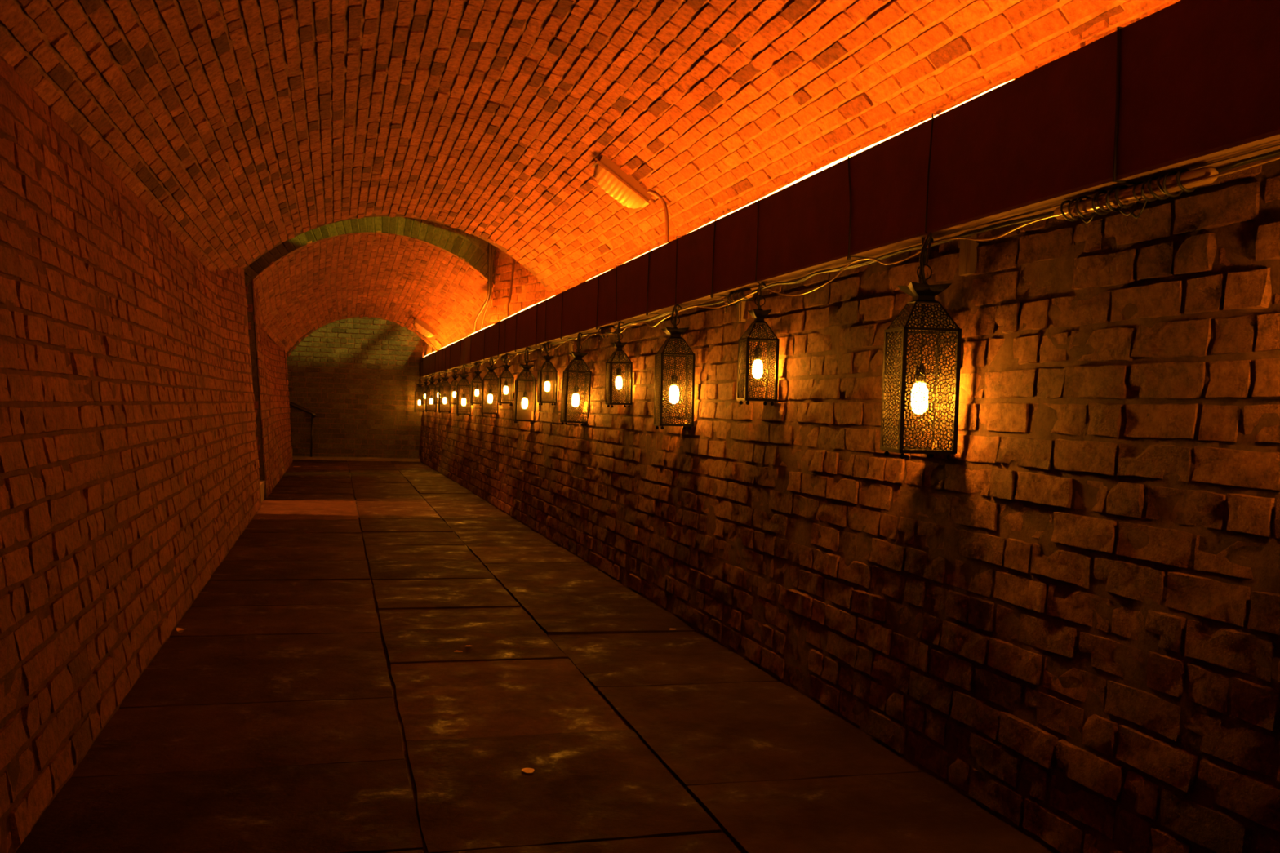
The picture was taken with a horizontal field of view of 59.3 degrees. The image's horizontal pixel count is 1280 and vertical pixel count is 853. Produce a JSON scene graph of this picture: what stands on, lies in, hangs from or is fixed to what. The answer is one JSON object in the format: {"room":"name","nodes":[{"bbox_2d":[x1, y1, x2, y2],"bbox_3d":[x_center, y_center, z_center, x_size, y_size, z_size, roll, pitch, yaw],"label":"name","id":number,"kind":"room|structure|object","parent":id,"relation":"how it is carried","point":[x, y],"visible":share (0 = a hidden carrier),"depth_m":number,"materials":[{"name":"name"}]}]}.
{"room":"underground passage","nodes":[
{"label":"underground passage","id":0,"kind":"room"},
{"bbox_2d":[0,55,293,852],"bbox_3d":[-3.728,-1.301,7.925,2.092,4.250,20.473,1,1,-15],"label":"wall","id":1,"kind":"structure","parent":0,"point":[144,404],"depth_m":3.91,"materials":[{"name":"brick"}]},
{"bbox_2d":[259,480,264,502],"bbox_3d":[-4.020,0.632,10.817,0.735,0.185,0.790,1,1,-15],"label":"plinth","id":2,"kind":"structure","parent":1,"relation":"attached to","point":[261,482],"depth_m":10.98,"materials":[{"name":"stone"}]},
{"bbox_2d":[286,316,435,457],"bbox_3d":[-4.728,-1.617,19.123,6.000,4.800,1.650,1,1,-15],"label":"wall","id":3,"kind":"structure","parent":0,"point":[359,377],"depth_m":19.63,"materials":[{"name":"brick"}]},
{"bbox_2d":[244,216,496,356],"bbox_3d":[-3.497,-1.738,14.592,6.000,1.644,8.266,1,1,-15],"label":"ceiling","id":4,"kind":"structure","parent":0,"point":[399,270],"depth_m":14.10,"materials":[{"name":"brick"}]},
{"bbox_2d":[413,318,437,337],"bbox_3d":[-3.409,-1.579,17.901,0.397,0.316,0.158,1,1,-15],"label":"lamp","id":5,"kind":"object","parent":4,"relation":"attached to","point":[422,327],"visible":1,"depth_m":17.83,"materials":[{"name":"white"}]},
{"bbox_2d":[15,459,1056,852],"bbox_3d":[-2.924,0.837,9.175,5.600,0.128,22.000,1,1,-15],"label":"floor","id":6,"kind":"structure","parent":0,"point":[314,695],"depth_m":3.51,"materials":[{"name":"stone"}]},
{"bbox_2d":[176,627,186,633],"bbox_3d":[-1.919,0.853,4.702,0.040,0.020,0.041,1,1,-34],"label":"dead leaf","id":7,"kind":"object","parent":6,"relation":"on","point":[180,630],"visible":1,"depth_m":4.70,"materials":[{"name":"brown plant"}]},
{"bbox_2d":[292,456,420,462],"bbox_3d":[-5.645,0.557,19.235,4.200,0.075,0.430,1,1,-15],"label":"kerb","id":8,"kind":"object","parent":6,"relation":"on","point":[314,458],"visible":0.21,"depth_m":19.29,"materials":[{"name":"stone"}]},
{"bbox_2d":[521,768,534,773],"bbox_3d":[-0.307,0.944,3.085,0.035,0.002,0.042,1,1,-15],"label":"light","id":9,"kind":"object","parent":6,"relation":"on","point":[527,771],"visible":1,"depth_m":3.08,"materials":[{"name":"beige"}]},
{"bbox_2d":[346,462,743,852],"bbox_3d":[-2.925,0.848,9.175,5.600,0.106,22.000,1,1,-15],"label":"joint","id":10,"kind":"object","parent":6,"relation":"on","point":[629,726],"depth_m":3.90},
{"bbox_3d":[-6.729,-0.061,18.384,1.990,1.190,1.240,1,1,-15],"label":"staircase","id":11,"kind":"structure","parent":6,"relation":"on","visible":0},
{"bbox_2d":[288,400,316,457],"bbox_3d":[-6.327,-0.190,19.060,1.640,1.452,0.068,1,1,-15],"label":"handrail","id":12,"kind":"object","parent":11,"relation":"on","point":[312,413],"visible":0.46,"depth_m":19.23,"materials":[{"name":"black metal"}]},
{"bbox_2d":[0,0,1167,295],"bbox_3d":[-0.813,-1.631,4.686,6.000,1.324,12.720,1,1,-15],"label":"ceiling","id":13,"kind":"structure","parent":0,"point":[247,128],"depth_m":5.43,"materials":[{"name":"brick"}]},
{"bbox_2d":[591,155,654,208],"bbox_3d":[-0.094,-1.514,6.966,0.394,0.319,0.158,1,1,-15],"label":"lamp","id":14,"kind":"object","parent":13,"relation":"attached to","point":[624,188],"visible":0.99,"depth_m":6.90,"materials":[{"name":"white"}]},
{"bbox_2d":[647,189,669,244],"bbox_3d":[0.108,-1.134,6.849,0.145,0.616,0.031,2,1,-6],"label":"conduit","id":15,"kind":"object","parent":13,"relation":"attached to","point":[651,192],"visible":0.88,"depth_m":6.84,"materials":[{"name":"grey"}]},
{"bbox_2d":[417,0,1279,852],"bbox_3d":[-0.688,-1.233,9.508,0.724,4.250,22.010,1,1,-15],"label":"wall","id":16,"kind":"structure","parent":0,"point":[1068,620],"depth_m":2.93,"materials":[{"name":"brick"}]},
{"bbox_2d":[421,342,426,361],"bbox_3d":[-3.717,-1.304,19.426,0.034,0.386,0.153,2,1,23],"label":"conduit","id":17,"kind":"object","parent":16,"relation":"attached to","point":[425,342],"visible":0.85,"depth_m":19.38,"materials":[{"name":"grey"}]},
{"bbox_2d":[435,338,443,348],"bbox_3d":[-3.235,-1.238,18.111,0.149,0.361,0.028,1,1,-15],"label":"conduit","id":18,"kind":"object","parent":16,"relation":"attached to","point":[436,340],"visible":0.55,"depth_m":18.10,"materials":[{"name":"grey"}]},
{"bbox_2d":[473,243,491,333],"bbox_3d":[-1.803,-1.639,12.897,0.043,1.202,0.969,1,1,-18],"label":"conduit","id":19,"kind":"object","parent":16,"relation":"attached to","point":[480,312],"visible":0.79,"depth_m":12.46,"materials":[{"name":"grey"}]},
{"bbox_2d":[480,244,493,329],"bbox_3d":[-1.724,-1.631,12.648,0.031,1.207,0.535,1,1,-21],"label":"conduit","id":20,"kind":"object","parent":16,"relation":"attached to","point":[492,246],"visible":0.77,"depth_m":12.41,"materials":[{"name":"grey"}]},
{"bbox_2d":[506,257,515,317],"bbox_3d":[-1.366,-1.422,11.885,0.056,0.982,0.135,2,1,11],"label":"conduit","id":21,"kind":"object","parent":16,"relation":"attached to","point":[513,260],"visible":0.65,"depth_m":11.90,"materials":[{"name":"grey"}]},
{"bbox_2d":[568,341,573,355],"bbox_3d":[-0.505,-0.576,8.295,0.034,0.103,0.056,1,1,-15],"label":"trunking","id":22,"kind":"object","parent":16,"relation":"attached to","point":[571,345],"visible":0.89,"depth_m":8.27,"materials":[{"name":"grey plastic"}]},
{"bbox_2d":[736,300,747,322],"bbox_3d":[0.449,-0.523,4.943,0.034,0.125,0.056,1,1,-15],"label":"trunking","id":23,"kind":"object","parent":16,"relation":"attached to","point":[741,305],"visible":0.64,"depth_m":4.92,"materials":[{"name":"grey plastic"}]},
{"bbox_2d":[419,0,1279,377],"bbox_3d":[-0.729,-0.792,9.500,0.492,0.448,21.555,1,1,-16],"label":"fascia board","id":24,"kind":"object","parent":16,"relation":"attached to","point":[1199,87],"depth_m":2.85,"materials":[{"name":"red wood"}]},
{"bbox_2d":[413,358,424,412],"bbox_3d":[-3.851,-0.724,19.682,0.168,0.954,0.175,2,1,-14],"label":"lantern","id":25,"kind":"object","parent":24,"relation":"hanging from","point":[419,388],"visible":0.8,"depth_m":19.62,"materials":[{"name":"black metal"}]},
{"bbox_2d":[420,375,430,404],"bbox_3d":[-3.579,-0.772,18.806,0.136,0.824,0.134,1,1,-18],"label":"lantern","id":26,"kind":"object","parent":24,"relation":"hanging from","point":[425,385],"visible":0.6,"depth_m":18.79,"materials":[{"name":"black metal"}]},
{"bbox_2d":[425,373,437,412],"bbox_3d":[-3.260,-0.692,17.610,0.172,0.939,0.170,1,1,-15],"label":"lantern","id":27,"kind":"object","parent":24,"relation":"hanging from","point":[431,402],"visible":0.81,"depth_m":17.56,"materials":[{"name":"black metal"}]},
{"bbox_2d":[433,354,444,404],"bbox_3d":[-2.978,-0.732,16.686,0.134,0.824,0.139,2,1,-14],"label":"lantern","id":28,"kind":"object","parent":24,"relation":"hanging from","point":[438,380],"visible":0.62,"depth_m":16.65,"materials":[{"name":"black metal"}]},
{"bbox_2d":[438,345,451,413],"bbox_3d":[-2.707,-0.656,15.644,0.173,0.940,0.171,2,1,-15],"label":"lantern","id":29,"kind":"object","parent":24,"relation":"hanging from","point":[444,400],"visible":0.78,"depth_m":15.59,"materials":[{"name":"black metal"}]},
{"bbox_2d":[448,368,459,405],"bbox_3d":[-2.426,-0.690,14.748,0.137,0.833,0.135,2,1,-8],"label":"lantern","id":30,"kind":"object","parent":24,"relation":"hanging from","point":[455,377],"visible":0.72,"depth_m":14.71,"materials":[{"name":"black metal"}]},
{"bbox_2d":[456,336,471,416],"bbox_3d":[-2.116,-0.606,13.559,0.175,0.963,0.168,2,1,-12],"label":"lantern","id":31,"kind":"object","parent":24,"relation":"hanging from","point":[464,402],"visible":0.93,"depth_m":13.51,"materials":[{"name":"black metal"}]},
{"bbox_2d":[462,383,466,405],"bbox_3d":[-2.121,-0.409,13.562,0.051,0.315,0.050,1,1,-15],"label":"bulb","id":32,"kind":"object","parent":31,"relation":"attached to","point":[464,397],"depth_m":13.55,"materials":[{"name":"white glass"}]},
{"bbox_2d":[470,360,484,405],"bbox_3d":[-1.822,-0.651,12.622,0.136,0.833,0.135,1,1,-16],"label":"lantern","id":33,"kind":"object","parent":24,"relation":"hanging from","point":[477,392],"visible":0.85,"depth_m":12.60,"materials":[{"name":"black metal"}]},
{"bbox_2d":[480,356,498,415],"bbox_3d":[-1.522,-0.579,11.492,0.171,0.936,0.169,2,1,-10],"label":"lantern","id":34,"kind":"object","parent":24,"relation":"hanging from","point":[489,399],"visible":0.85,"depth_m":11.43,"materials":[{"name":"black metal"}]},
{"bbox_2d":[487,374,492,403],"bbox_3d":[-1.528,-0.396,11.495,0.050,0.315,0.050,1,1,-15],"label":"bulb","id":35,"kind":"object","parent":34,"relation":"attached to","point":[488,375],"depth_m":11.48,"materials":[{"name":"white glass"}]},
{"bbox_2d":[497,317,514,405],"bbox_3d":[-1.259,-0.615,10.630,0.141,0.834,0.135,1,1,-15],"label":"lantern","id":36,"kind":"object","parent":24,"relation":"hanging from","point":[505,389],"visible":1,"depth_m":10.59,"materials":[{"name":"black metal"}]},
{"bbox_2d":[503,373,507,394],"bbox_3d":[-1.265,-0.416,10.632,0.042,0.220,0.042,1,1,-15],"label":"bulb","id":37,"kind":"object","parent":36,"relation":"attached to","point":[505,374],"depth_m":10.62,"materials":[{"name":"white glass"}]},
{"bbox_2d":[515,312,523,351],"bbox_3d":[-1.065,-0.841,10.067,0.101,0.351,0.024,1,1,-15],"label":"wire","id":38,"kind":"object","parent":24,"relation":"attached to","point":[517,313],"visible":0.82,"depth_m":10.06,"materials":[{"name":"black"}]},
{"bbox_2d":[513,346,536,423],"bbox_3d":[-0.970,-0.517,9.550,0.174,0.985,0.173,2,1,-11],"label":"lantern","id":39,"kind":"object","parent":24,"relation":"hanging from","point":[526,367],"visible":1,"depth_m":9.50,"materials":[{"name":"black metal"}]},
{"bbox_2d":[521,374,527,408],"bbox_3d":[-0.976,-0.310,9.552,0.051,0.315,0.050,1,1,-15],"label":"bulb","id":40,"kind":"object","parent":39,"relation":"attached to","point":[525,375],"depth_m":9.54,"materials":[{"name":"white glass"}]},
{"bbox_2d":[535,303,541,346],"bbox_3d":[-0.796,-0.824,9.117,0.101,0.351,0.016,1,1,-15],"label":"wire","id":41,"kind":"object","parent":24,"relation":"attached to","point":[536,304],"visible":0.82,"depth_m":9.10,"materials":[{"name":"black"}]},
{"bbox_2d":[537,297,557,405],"bbox_3d":[-0.709,-0.579,8.689,0.136,0.832,0.139,2,1,-15],"label":"lantern","id":42,"kind":"object","parent":24,"relation":"hanging from","point":[547,384],"visible":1,"depth_m":8.66,"materials":[{"name":"black metal"}]},
{"bbox_2d":[544,364,550,391],"bbox_3d":[-0.714,-0.382,8.690,0.042,0.220,0.042,1,1,-15],"label":"bulb","id":43,"kind":"object","parent":42,"relation":"attached to","point":[548,366],"depth_m":8.68,"materials":[{"name":"white glass"}]},
{"bbox_2d":[560,291,566,339],"bbox_3d":[-0.524,-0.806,8.161,0.101,0.351,0.014,1,1,-15],"label":"wire","id":44,"kind":"object","parent":24,"relation":"attached to","point":[561,337],"visible":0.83,"depth_m":8.15,"materials":[{"name":"black"}]},
{"bbox_2d":[560,333,591,426],"bbox_3d":[-0.428,-0.489,7.653,0.178,0.968,0.173,2,1,-14],"label":"lantern","id":45,"kind":"object","parent":24,"relation":"hanging from","point":[578,356],"visible":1,"depth_m":7.61,"materials":[{"name":"black metal"}]},
{"bbox_2d":[572,361,579,406],"bbox_3d":[-0.435,-0.291,7.656,0.051,0.315,0.051,1,1,-15],"label":"bulb","id":46,"kind":"object","parent":45,"relation":"attached to","point":[574,363],"depth_m":7.64,"materials":[{"name":"white glass"}]},
{"bbox_2d":[595,274,603,329],"bbox_3d":[-0.226,-0.786,7.112,0.101,0.351,0.016,1,1,-15],"label":"wire","id":47,"kind":"object","parent":24,"relation":"attached to","point":[598,274],"visible":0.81,"depth_m":7.10,"materials":[{"name":"black"}]},
{"bbox_2d":[604,263,632,407],"bbox_3d":[-0.116,-0.533,6.597,0.139,0.847,0.136,2,1,-14],"label":"lantern","id":48,"kind":"object","parent":24,"relation":"hanging from","point":[628,400],"visible":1,"depth_m":6.57,"materials":[{"name":"black metal"}]},
{"bbox_2d":[615,351,622,389],"bbox_3d":[-0.122,-0.329,6.600,0.043,0.220,0.042,1,1,-15],"label":"bulb","id":49,"kind":"object","parent":48,"relation":"attached to","point":[620,353],"depth_m":6.59,"materials":[{"name":"white glass"}]},
{"bbox_2d":[645,250,661,315],"bbox_3d":[0.085,-0.765,6.020,0.101,0.351,0.016,1,1,-15],"label":"wire","id":50,"kind":"object","parent":24,"relation":"attached to","point":[646,313],"visible":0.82,"depth_m":6.01,"materials":[{"name":"black"}]},
{"bbox_2d":[653,235,695,430],"bbox_3d":[0.175,-0.460,5.505,0.171,0.952,0.172,2,1,-10],"label":"lantern","id":51,"kind":"object","parent":24,"relation":"hanging from","point":[674,333],"visible":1,"depth_m":5.46,"materials":[{"name":"black metal"}]},
{"bbox_2d":[668,339,679,404],"bbox_3d":[0.170,-0.269,5.507,0.050,0.315,0.050,1,1,-15],"label":"bulb","id":52,"kind":"object","parent":51,"relation":"attached to","point":[675,344],"depth_m":5.49,"materials":[{"name":"white glass"}]},
{"bbox_2d":[710,219,726,297],"bbox_3d":[0.369,-0.747,5.020,0.101,0.351,0.020,1,1,-15],"label":"wire","id":53,"kind":"object","parent":24,"relation":"attached to","point":[712,295],"visible":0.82,"depth_m":5.01,"materials":[{"name":"black"}]},
{"bbox_2d":[426,79,1013,355],"bbox_3d":[-0.985,-1.006,9.762,0.077,0.087,20.601,1,1,-16],"label":"light","id":54,"kind":"object","parent":24,"relation":"attached to","point":[872,145],"visible":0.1,"depth_m":3.95,"materials":[{"name":"white"}]},
{"bbox_2d":[736,198,779,405],"bbox_3d":[0.480,-0.501,4.511,0.133,0.832,0.142,2,1,-10],"label":"lantern","id":55,"kind":"object","parent":24,"relation":"hanging from","point":[759,314],"visible":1,"depth_m":4.48,"materials":[{"name":"black metal"}]},
{"bbox_2d":[752,323,762,378],"bbox_3d":[0.474,-0.303,4.514,0.042,0.220,0.042,1,1,-15],"label":"bulb","id":56,"kind":"object","parent":55,"relation":"attached to","point":[759,328],"depth_m":4.50,"materials":[{"name":"white glass"}]},
{"bbox_2d":[423,155,1279,380],"bbox_3d":[-1.247,-0.645,10.661,0.060,0.131,18.258,1,1,-16],"label":"cable","id":57,"kind":"object","parent":24,"relation":"hanging from","point":[1277,157],"visible":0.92,"depth_m":3.10,"materials":[{"name":"black plastic"}]},
{"bbox_2d":[424,149,1279,377],"bbox_3d":[-1.213,-0.674,10.641,0.072,0.085,18.802,1,1,-16],"label":"bundle","id":58,"kind":"object","parent":24,"relation":"attached to","point":[1276,153],"visible":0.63,"depth_m":3.45,"materials":[{"name":"grey plastic"}]},
{"bbox_2d":[846,155,871,260],"bbox_3d":[0.730,-0.720,3.719,0.101,0.351,0.039,1,1,-15],"label":"wire","id":59,"kind":"object","parent":24,"relation":"attached to","point":[849,256],"visible":0.84,"depth_m":3.70,"materials":[{"name":"black"}]},
{"bbox_2d":[880,113,961,460],"bbox_3d":[0.811,-0.398,3.219,0.168,0.982,0.186,2,2,-6],"label":"lantern","id":60,"kind":"object","parent":24,"relation":"hanging from","point":[923,294],"visible":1,"depth_m":3.18,"materials":[{"name":"black metal"}]},
{"bbox_2d":[911,303,928,413],"bbox_3d":[0.805,-0.193,3.223,0.050,0.315,0.050,1,1,-15],"label":"bulb","id":61,"kind":"object","parent":60,"relation":"attached to","point":[917,306],"depth_m":3.21,"materials":[{"name":"white glass"}]},
{"bbox_2d":[1112,26,1136,185],"bbox_3d":[1.076,-0.696,2.449,0.098,0.342,0.012,1,1,-15],"label":"wire","id":62,"kind":"object","parent":24,"relation":"attached to","point":[1118,28],"visible":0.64,"depth_m":2.43,"materials":[{"name":"black"}]},
{"bbox_2d":[959,231,978,275],"bbox_3d":[0.932,-0.489,3.189,0.034,0.118,0.056,1,1,-15],"label":"trunking","id":63,"kind":"object","parent":16,"relation":"attached to","point":[968,251],"visible":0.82,"depth_m":3.17,"materials":[{"name":"brown plastic"}]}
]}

